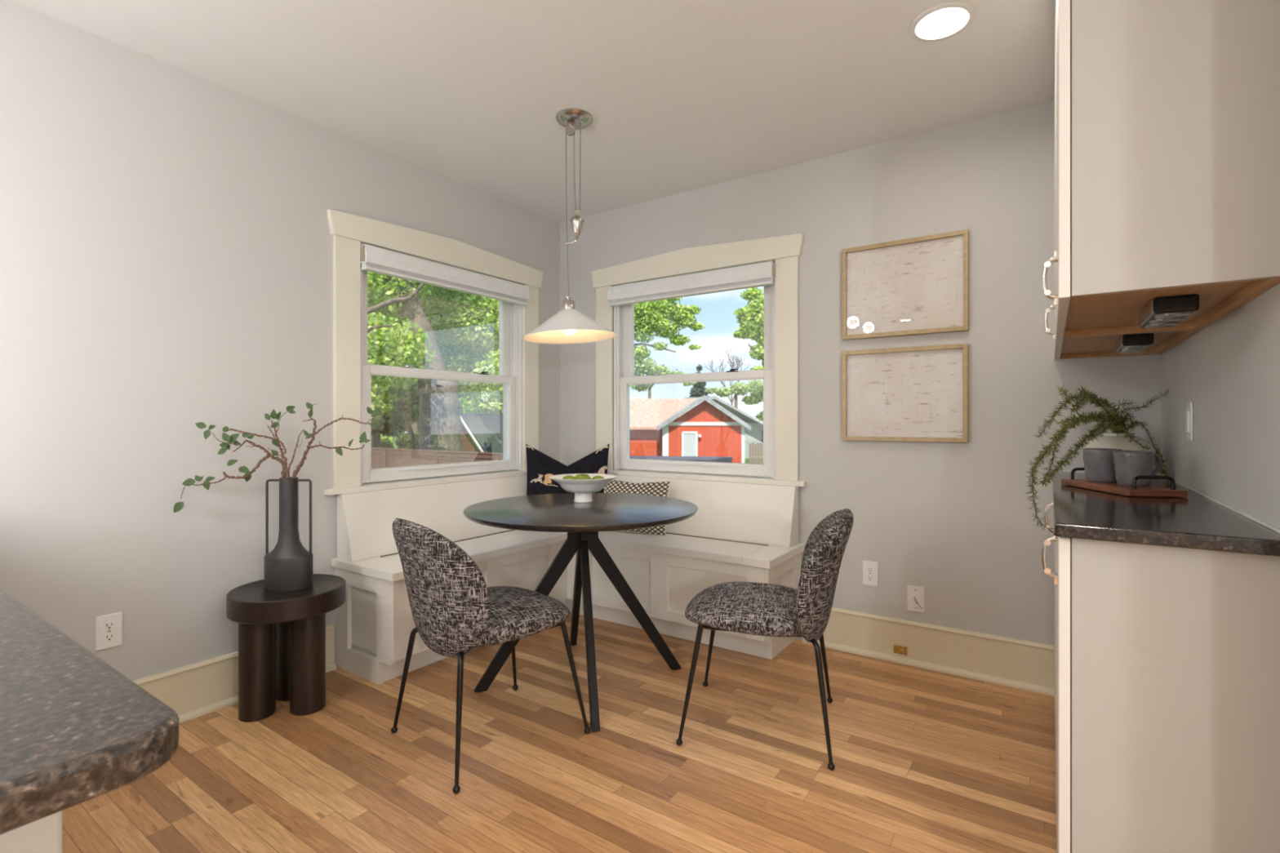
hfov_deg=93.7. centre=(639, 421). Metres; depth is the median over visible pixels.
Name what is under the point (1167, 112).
upper cabinet
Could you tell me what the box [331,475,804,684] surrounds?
bench
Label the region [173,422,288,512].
leafy branch
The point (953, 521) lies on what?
wall
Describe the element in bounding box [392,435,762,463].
ground
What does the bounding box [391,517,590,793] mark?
dining chair
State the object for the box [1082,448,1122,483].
mug
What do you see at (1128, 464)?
mug
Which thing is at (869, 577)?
receptacle
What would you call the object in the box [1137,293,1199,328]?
light
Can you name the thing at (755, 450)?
fence
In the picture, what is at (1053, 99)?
trim
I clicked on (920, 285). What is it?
framed print
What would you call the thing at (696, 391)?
conifer tree
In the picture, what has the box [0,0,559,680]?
wall
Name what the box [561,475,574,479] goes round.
moss ball
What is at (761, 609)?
dining chair
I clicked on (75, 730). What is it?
kitchen island
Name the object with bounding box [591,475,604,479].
moss ball
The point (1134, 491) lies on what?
serving board
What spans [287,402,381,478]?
leafy branch
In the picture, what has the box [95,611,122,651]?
power outlet
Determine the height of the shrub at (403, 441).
2.131 m
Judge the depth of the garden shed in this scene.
23.96 m
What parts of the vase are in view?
handle, handle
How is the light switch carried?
attached to the wall at (1229, 369)
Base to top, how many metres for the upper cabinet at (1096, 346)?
1.066 m
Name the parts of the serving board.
handle, handle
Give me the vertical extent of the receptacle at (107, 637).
0.027 m
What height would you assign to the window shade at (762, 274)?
0.114 m
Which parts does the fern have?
stem, stem, stem, stem, stem, stem, stem, stem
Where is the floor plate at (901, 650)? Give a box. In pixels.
[893,644,907,655]
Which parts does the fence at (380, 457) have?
post, post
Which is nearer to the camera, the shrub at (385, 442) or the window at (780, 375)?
the window at (780, 375)
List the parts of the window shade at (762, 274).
rail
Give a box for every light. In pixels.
[909,1,975,42]
[1115,333,1154,353]
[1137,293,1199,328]
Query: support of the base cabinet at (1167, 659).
on the floor
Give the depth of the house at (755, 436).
43.00 m
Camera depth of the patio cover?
14.28 m
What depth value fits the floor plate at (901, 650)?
2.78 m
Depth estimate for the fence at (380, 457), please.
17.49 m
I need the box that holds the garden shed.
[459,413,502,453]
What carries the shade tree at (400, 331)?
on the ground
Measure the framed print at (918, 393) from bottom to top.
0.434 m
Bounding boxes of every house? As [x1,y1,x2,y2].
[629,395,751,462]
[684,396,763,457]
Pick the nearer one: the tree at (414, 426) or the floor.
the floor
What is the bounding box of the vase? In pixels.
[264,476,313,591]
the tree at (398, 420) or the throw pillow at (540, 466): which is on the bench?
the throw pillow at (540, 466)
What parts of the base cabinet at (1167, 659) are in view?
handle, door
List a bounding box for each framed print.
[841,229,968,340]
[841,343,968,442]
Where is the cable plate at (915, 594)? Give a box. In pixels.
[906,585,924,613]
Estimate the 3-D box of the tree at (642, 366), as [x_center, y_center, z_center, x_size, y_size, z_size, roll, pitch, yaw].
[1.840,-1.732,48.690,6.236,8.699,2.801,0,0,-27]
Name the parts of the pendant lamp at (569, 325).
lift cord, lamp shade, bulb, lift cord, lift cord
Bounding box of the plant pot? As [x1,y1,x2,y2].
[1082,432,1155,464]
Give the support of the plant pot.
on the countertop
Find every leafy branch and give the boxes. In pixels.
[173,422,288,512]
[222,405,296,478]
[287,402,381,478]
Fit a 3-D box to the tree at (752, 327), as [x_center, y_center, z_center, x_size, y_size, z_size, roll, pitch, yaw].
[5.379,-1.406,24.644,3.290,8.050,3.356,0,0,34]
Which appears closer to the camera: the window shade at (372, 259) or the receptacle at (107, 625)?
the receptacle at (107, 625)
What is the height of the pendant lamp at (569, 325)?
0.966 m
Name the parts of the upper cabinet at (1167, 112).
handle, door, rail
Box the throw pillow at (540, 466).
[525,443,609,495]
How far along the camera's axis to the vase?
2.31 m
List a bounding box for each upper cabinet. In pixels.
[1041,0,1279,338]
[1044,22,1203,359]
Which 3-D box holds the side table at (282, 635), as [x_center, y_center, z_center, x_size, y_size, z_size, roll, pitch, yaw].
[-1.378,0.882,2.352,0.402,0.471,0.402,0,0,34]
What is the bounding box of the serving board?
[1061,467,1187,497]
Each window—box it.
[324,208,542,495]
[591,233,806,487]
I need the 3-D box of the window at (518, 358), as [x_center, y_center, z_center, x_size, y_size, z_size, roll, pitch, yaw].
[-1.085,-0.329,3.309,0.240,1.321,1.395,0,0,34]
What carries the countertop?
on the base cabinet at (1167, 659)
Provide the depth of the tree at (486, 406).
33.11 m
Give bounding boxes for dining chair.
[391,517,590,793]
[675,508,853,770]
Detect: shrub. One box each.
[371,434,395,448]
[395,431,418,448]
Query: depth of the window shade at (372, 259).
3.13 m
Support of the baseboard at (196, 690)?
attached to the wall at (166, 241)
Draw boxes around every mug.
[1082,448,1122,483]
[1112,450,1161,486]
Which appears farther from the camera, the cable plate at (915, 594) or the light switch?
the cable plate at (915, 594)
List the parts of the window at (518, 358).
casing, head casing, sash, sash, lift rail, casing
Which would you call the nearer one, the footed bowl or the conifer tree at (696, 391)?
the footed bowl
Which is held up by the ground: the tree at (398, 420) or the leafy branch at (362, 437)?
the tree at (398, 420)
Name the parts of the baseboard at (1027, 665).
shoe moulding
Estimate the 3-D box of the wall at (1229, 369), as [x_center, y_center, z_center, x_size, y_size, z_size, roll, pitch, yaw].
[1.553,-0.103,1.512,0.160,2.440,1.750,0,0,34]
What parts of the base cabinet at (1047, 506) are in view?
handle, door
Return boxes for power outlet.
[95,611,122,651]
[862,560,878,586]
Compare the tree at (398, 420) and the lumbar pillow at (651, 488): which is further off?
the tree at (398, 420)
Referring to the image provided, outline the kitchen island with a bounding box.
[0,588,178,852]
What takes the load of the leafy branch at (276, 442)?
in the vase
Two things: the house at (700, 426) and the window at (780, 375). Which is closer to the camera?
the window at (780, 375)
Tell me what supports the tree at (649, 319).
on the ground
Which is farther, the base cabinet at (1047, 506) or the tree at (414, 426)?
the tree at (414, 426)
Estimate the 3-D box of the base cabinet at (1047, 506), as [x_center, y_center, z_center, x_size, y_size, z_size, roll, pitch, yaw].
[1.602,0.674,2.050,0.364,0.885,0.732,0,0,34]
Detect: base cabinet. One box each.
[1041,535,1279,852]
[1044,502,1055,728]
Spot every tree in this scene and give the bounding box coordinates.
[367,271,498,434]
[367,271,502,451]
[371,377,419,447]
[447,351,502,414]
[629,346,695,398]
[634,297,705,358]
[688,364,709,397]
[703,346,750,405]
[705,379,763,408]
[733,287,764,421]
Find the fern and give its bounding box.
[1024,383,1175,541]
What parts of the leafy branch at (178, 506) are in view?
stem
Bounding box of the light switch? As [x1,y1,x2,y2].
[1186,401,1193,440]
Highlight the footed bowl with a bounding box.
[548,473,617,502]
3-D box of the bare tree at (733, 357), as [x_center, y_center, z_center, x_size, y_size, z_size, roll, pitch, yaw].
[8.440,-2.307,58.456,4.305,9.867,2.438,0,0,31]
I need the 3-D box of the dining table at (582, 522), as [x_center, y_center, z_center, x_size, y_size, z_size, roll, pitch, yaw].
[-0.248,0.742,2.602,0.994,0.750,0.994,0,0,34]
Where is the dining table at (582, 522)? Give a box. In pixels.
[463,493,697,731]
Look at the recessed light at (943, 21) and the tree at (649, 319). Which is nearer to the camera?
the recessed light at (943, 21)
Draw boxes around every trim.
[1053,98,1159,359]
[1058,470,1279,533]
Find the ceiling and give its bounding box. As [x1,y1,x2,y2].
[11,0,1055,222]
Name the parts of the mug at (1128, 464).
handle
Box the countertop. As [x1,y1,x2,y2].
[1052,471,1279,556]
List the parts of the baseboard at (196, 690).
shoe moulding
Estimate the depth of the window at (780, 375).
3.33 m
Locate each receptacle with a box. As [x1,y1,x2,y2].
[102,621,115,630]
[102,632,115,641]
[866,566,873,572]
[866,574,873,581]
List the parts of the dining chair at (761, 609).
leg, leg, seat, under frame, leg, backrest, leg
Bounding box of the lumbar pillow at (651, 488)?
[604,479,671,536]
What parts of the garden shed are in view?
white trim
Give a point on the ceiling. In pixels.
(680, 96)
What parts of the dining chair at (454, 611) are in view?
leg, backrest, leg, leg, under frame, seat, leg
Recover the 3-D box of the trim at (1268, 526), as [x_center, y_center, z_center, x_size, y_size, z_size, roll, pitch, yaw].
[1.410,0.200,1.739,0.332,0.006,1.534,0,0,34]
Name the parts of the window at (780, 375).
casing, lift rail, sash, sash, head casing, casing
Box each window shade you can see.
[360,244,529,305]
[607,261,775,306]
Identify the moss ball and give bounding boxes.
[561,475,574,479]
[573,473,591,479]
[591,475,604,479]
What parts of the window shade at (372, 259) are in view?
rail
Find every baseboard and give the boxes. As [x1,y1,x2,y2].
[132,624,336,723]
[802,607,1054,696]
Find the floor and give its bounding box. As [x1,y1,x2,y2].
[62,612,1056,852]
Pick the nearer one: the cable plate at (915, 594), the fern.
the fern
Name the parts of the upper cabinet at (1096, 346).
handle, door, rail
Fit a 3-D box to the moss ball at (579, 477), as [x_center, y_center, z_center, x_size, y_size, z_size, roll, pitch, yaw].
[-0.264,0.266,2.755,0.084,0.055,0.078,0,0,34]
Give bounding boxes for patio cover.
[629,455,732,462]
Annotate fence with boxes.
[371,447,763,468]
[749,443,763,463]
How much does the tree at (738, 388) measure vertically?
6.611 m
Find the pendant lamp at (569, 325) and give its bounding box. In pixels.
[522,108,617,343]
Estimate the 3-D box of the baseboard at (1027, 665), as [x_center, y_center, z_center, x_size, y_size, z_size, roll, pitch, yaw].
[1.275,1.018,2.740,1.080,0.197,0.034,0,0,34]
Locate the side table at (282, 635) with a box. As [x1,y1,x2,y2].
[226,573,345,722]
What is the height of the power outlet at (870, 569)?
0.117 m
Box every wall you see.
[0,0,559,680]
[560,100,1160,645]
[1160,283,1279,528]
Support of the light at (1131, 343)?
attached to the upper cabinet at (1096, 346)
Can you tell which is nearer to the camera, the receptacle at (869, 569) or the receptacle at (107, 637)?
the receptacle at (107, 637)
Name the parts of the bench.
frame, backrest, seat lid, frame, frame, seat lid, backrest, frame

